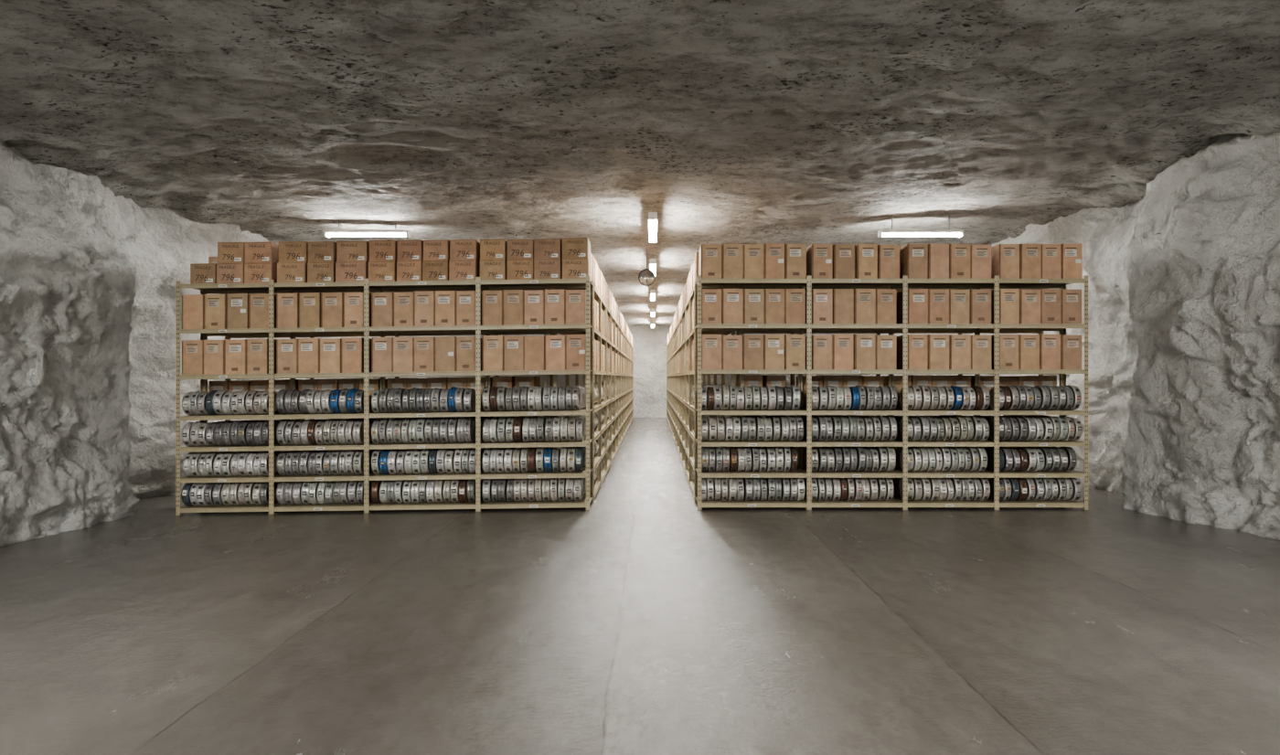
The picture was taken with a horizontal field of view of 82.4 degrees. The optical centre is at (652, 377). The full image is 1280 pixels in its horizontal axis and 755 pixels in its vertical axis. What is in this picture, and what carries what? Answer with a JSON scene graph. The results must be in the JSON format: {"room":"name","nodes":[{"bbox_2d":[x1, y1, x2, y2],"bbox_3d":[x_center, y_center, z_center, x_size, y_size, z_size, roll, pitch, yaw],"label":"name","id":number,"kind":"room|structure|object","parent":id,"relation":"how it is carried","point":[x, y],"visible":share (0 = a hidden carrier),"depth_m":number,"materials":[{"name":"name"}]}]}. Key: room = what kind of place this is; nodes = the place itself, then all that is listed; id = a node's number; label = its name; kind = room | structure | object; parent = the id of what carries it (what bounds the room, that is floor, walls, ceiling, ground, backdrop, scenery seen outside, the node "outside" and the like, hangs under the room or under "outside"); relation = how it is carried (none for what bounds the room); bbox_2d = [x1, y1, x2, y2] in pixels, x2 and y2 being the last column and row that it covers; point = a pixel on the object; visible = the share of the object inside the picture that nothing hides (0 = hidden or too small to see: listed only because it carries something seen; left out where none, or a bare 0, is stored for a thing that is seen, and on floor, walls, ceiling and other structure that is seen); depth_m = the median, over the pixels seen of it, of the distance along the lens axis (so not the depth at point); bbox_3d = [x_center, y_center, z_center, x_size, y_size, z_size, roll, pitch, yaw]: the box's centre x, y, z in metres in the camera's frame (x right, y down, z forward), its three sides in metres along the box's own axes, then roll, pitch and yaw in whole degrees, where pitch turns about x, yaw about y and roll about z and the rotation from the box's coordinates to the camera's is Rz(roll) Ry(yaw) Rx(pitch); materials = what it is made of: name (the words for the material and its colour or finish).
{"room":"underground archive vault","nodes":[
{"label":"underground archive vault","id":0,"kind":"room"},
{"bbox_2d":[0,139,485,546],"bbox_3d":[-6.108,-0.525,10.499,0.926,4.250,35.001,0,0,-1],"label":"wall","id":1,"kind":"structure","parent":0,"point":[89,274],"depth_m":7.45,"materials":[{"name":"white stone"}]},
{"bbox_2d":[0,417,1279,754],"bbox_3d":[0.000,1.485,10.500,14.000,0.064,35.000,0,0,0],"label":"floor","id":2,"kind":"structure","parent":0,"point":[644,621],"depth_m":4.24,"materials":[{"name":"concrete"}]},
{"bbox_2d":[206,288,553,501],"bbox_3d":[-3.215,0.202,8.715,3.998,2.620,0.482,0,0,0],"label":"shelving","id":3,"kind":"object","parent":2,"relation":"on","point":[546,377],"visible":0.16,"depth_m":8.94,"materials":[{"name":"metal"}]},
{"bbox_2d":[208,256,540,500],"bbox_3d":[-3.252,-0.013,8.712,3.844,2.893,0.420,0,0,0],"label":"cardboard boxes","id":4,"kind":"object","parent":3,"relation":"in","point":[407,383],"visible":0.17,"depth_m":8.52,"materials":[{"name":"cardboard"}]},
{"bbox_2d":[175,275,593,516],"bbox_3d":[-2.950,0.199,8.225,4.528,2.627,0.482,0,0,0],"label":"shelving","id":5,"kind":"object","parent":2,"relation":"on","point":[477,284],"visible":0.91,"depth_m":8.00,"materials":[{"name":"metal"}]},
{"bbox_2d":[181,385,584,506],"bbox_3d":[-2.976,0.763,8.166,4.405,1.343,0.295,0,0,0],"label":"cans","id":6,"kind":"object","parent":5,"relation":"in","point":[494,399],"visible":0.97,"depth_m":8.05,"materials":[{"name":"metal"}]},
{"bbox_2d":[181,237,590,374],"bbox_3d":[-2.940,-0.782,8.221,4.467,1.511,0.421,0,0,0],"label":"cardboard boxes","id":7,"kind":"object","parent":5,"relation":"in","point":[565,258],"visible":0.96,"depth_m":8.03,"materials":[{"name":"cardboard"}]},
{"bbox_2d":[553,281,633,502],"bbox_3d":[-0.915,0.169,17.030,0.482,2.567,17.088,0,0,0],"label":"shelving","id":8,"kind":"object","parent":2,"relation":"on","point":[627,400],"visible":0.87,"depth_m":10.93,"materials":[{"name":"metal"}]},
{"bbox_2d":[571,380,631,494],"bbox_3d":[-0.857,0.730,17.015,0.295,1.290,16.978,0,0,0],"label":"cans","id":9,"kind":"object","parent":8,"relation":"in","point":[582,388],"visible":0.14,"depth_m":9.56,"materials":[{"name":"metal"}]},
{"bbox_2d":[590,253,632,374],"bbox_3d":[-0.912,-0.779,17.029,0.421,1.386,17.005,0,0,0],"label":"cardboard boxes","id":10,"kind":"object","parent":8,"relation":"in","point":[596,275],"visible":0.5,"depth_m":11.33,"materials":[{"name":"cardboard"}]},
{"bbox_2d":[666,281,735,502],"bbox_3d":[0.715,0.169,17.030,0.482,2.567,17.088,0,0,0],"label":"shelving","id":11,"kind":"object","parent":2,"relation":"on","point":[676,380],"visible":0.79,"depth_m":11.72,"materials":[{"name":"metal"}]},
{"bbox_2d":[667,252,698,373],"bbox_3d":[0.712,-0.779,17.032,0.421,1.386,17.007,0,0,0],"label":"cardboard boxes","id":12,"kind":"object","parent":11,"relation":"in","point":[693,274],"visible":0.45,"depth_m":10.72,"materials":[{"name":"cardboard"}]},
{"bbox_2d":[678,382,715,478],"bbox_3d":[0.657,0.730,17.019,0.295,1.290,16.985,0,0,0],"label":"cans","id":13,"kind":"object","parent":11,"relation":"in","point":[702,385],"visible":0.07,"depth_m":9.54,"materials":[{"name":"metal"}]},
{"bbox_2d":[694,275,1088,510],"bbox_3d":[2.625,0.169,8.225,4.278,2.567,0.482,0,0,0],"label":"shelving","id":14,"kind":"object","parent":2,"relation":"on","point":[806,473],"visible":0.93,"depth_m":8.00,"materials":[{"name":"metal"}]},
{"bbox_2d":[698,243,1082,369],"bbox_3d":[2.625,-0.779,8.222,4.194,1.386,0.420,0,0,0],"label":"cardboard boxes","id":15,"kind":"object","parent":14,"relation":"in","point":[766,261],"visible":0.94,"depth_m":8.03,"materials":[{"name":"cardboard"}]},
{"bbox_2d":[701,384,1082,501],"bbox_3d":[2.625,0.730,8.166,4.212,1.290,0.296,0,0,0],"label":"cans","id":16,"kind":"object","parent":14,"relation":"in","point":[1039,397],"visible":0.93,"depth_m":8.05,"materials":[{"name":"metal"}]},
{"bbox_2d":[736,288,1060,496],"bbox_3d":[2.890,0.169,8.715,3.748,2.567,0.482,0,0,0],"label":"shelving","id":17,"kind":"object","parent":2,"relation":"on","point":[878,333],"visible":0.18,"depth_m":8.94,"materials":[{"name":"metal"}]},
{"bbox_2d":[739,374,1056,495],"bbox_3d":[2.895,-0.049,8.713,3.678,2.846,0.419,0,0,0],"label":"cardboard boxes","id":18,"kind":"object","parent":17,"relation":"in","point":[933,380],"visible":0.12,"depth_m":8.52,"materials":[{"name":"cardboard"}]},
{"bbox_2d":[0,0,1279,326],"bbox_3d":[0.000,-1.975,10.500,14.000,0.934,35.000,0,0,0],"label":"ceiling","id":19,"kind":"structure","parent":0,"point":[808,122],"depth_m":5.91,"materials":[{"name":"grey stone"}]},
{"bbox_2d":[323,220,410,237],"bbox_3d":[-3.920,-2.062,10.050,1.144,0.264,0.110,0,0,0],"label":"ceiling lamp","id":20,"kind":"object","parent":19,"relation":"hanging from","point":[327,233],"visible":0.91,"depth_m":10.01,"materials":[{"name":"white plastic"}]},
{"bbox_2d":[638,248,655,286],"bbox_3d":[-0.100,-1.863,12.190,0.284,0.670,0.080,0,0,0],"label":"mirror","id":21,"kind":"object","parent":19,"relation":"attached to","point":[646,277],"visible":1,"depth_m":12.18,"materials":[{"name":"silver glass"}]},
{"bbox_2d":[648,207,657,242],"bbox_3d":[0.000,-2.075,9.700,0.110,0.291,1.524,0,0,0],"label":"ceiling lamp","id":22,"kind":"object","parent":19,"relation":"hanging from","point":[652,216],"visible":0.95,"depth_m":9.41,"materials":[{"name":"white plastic"}]},
{"bbox_2d":[649,258,656,276],"bbox_3d":[0.000,-2.052,13.200,0.110,0.244,1.524,0,0,0],"label":"ceiling lamp","id":23,"kind":"object","parent":19,"relation":"hanging from","point":[652,261],"visible":0.76,"depth_m":12.58,"materials":[{"name":"white plastic"}]},
{"bbox_2d":[650,289,655,300],"bbox_3d":[0.000,-1.985,17.200,0.110,0.210,1.524,0,0,0],"label":"ceiling lamp","id":24,"kind":"object","parent":19,"relation":"hanging from","point":[652,292],"visible":0.96,"depth_m":16.80,"materials":[{"name":"white plastic"}]},
{"bbox_2d":[650,309,654,317],"bbox_3d":[0.000,-1.910,21.000,0.110,0.210,1.524,0,0,0],"label":"ceiling lamp","id":25,"kind":"object","parent":19,"relation":"hanging from","point":[652,310],"visible":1,"depth_m":20.70,"materials":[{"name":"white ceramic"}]},
{"bbox_2d":[877,213,963,237],"bbox_3d":[3.680,-2.101,10.050,1.144,0.343,0.110,0,0,0],"label":"ceiling lamp","id":26,"kind":"object","parent":19,"relation":"hanging from","point":[891,232],"visible":0.93,"depth_m":10.01,"materials":[{"name":"white plastic"}]},
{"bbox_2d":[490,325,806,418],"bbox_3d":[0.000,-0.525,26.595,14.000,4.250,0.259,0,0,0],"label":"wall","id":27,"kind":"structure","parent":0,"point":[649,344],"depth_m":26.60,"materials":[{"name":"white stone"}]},
{"bbox_2d":[811,132,1279,540],"bbox_3d":[5.608,-0.525,10.497,0.897,4.250,35.005,0,0,-1],"label":"wall","id":28,"kind":"structure","parent":0,"point":[1184,277],"depth_m":7.35,"materials":[{"name":"white stone"}]}
]}

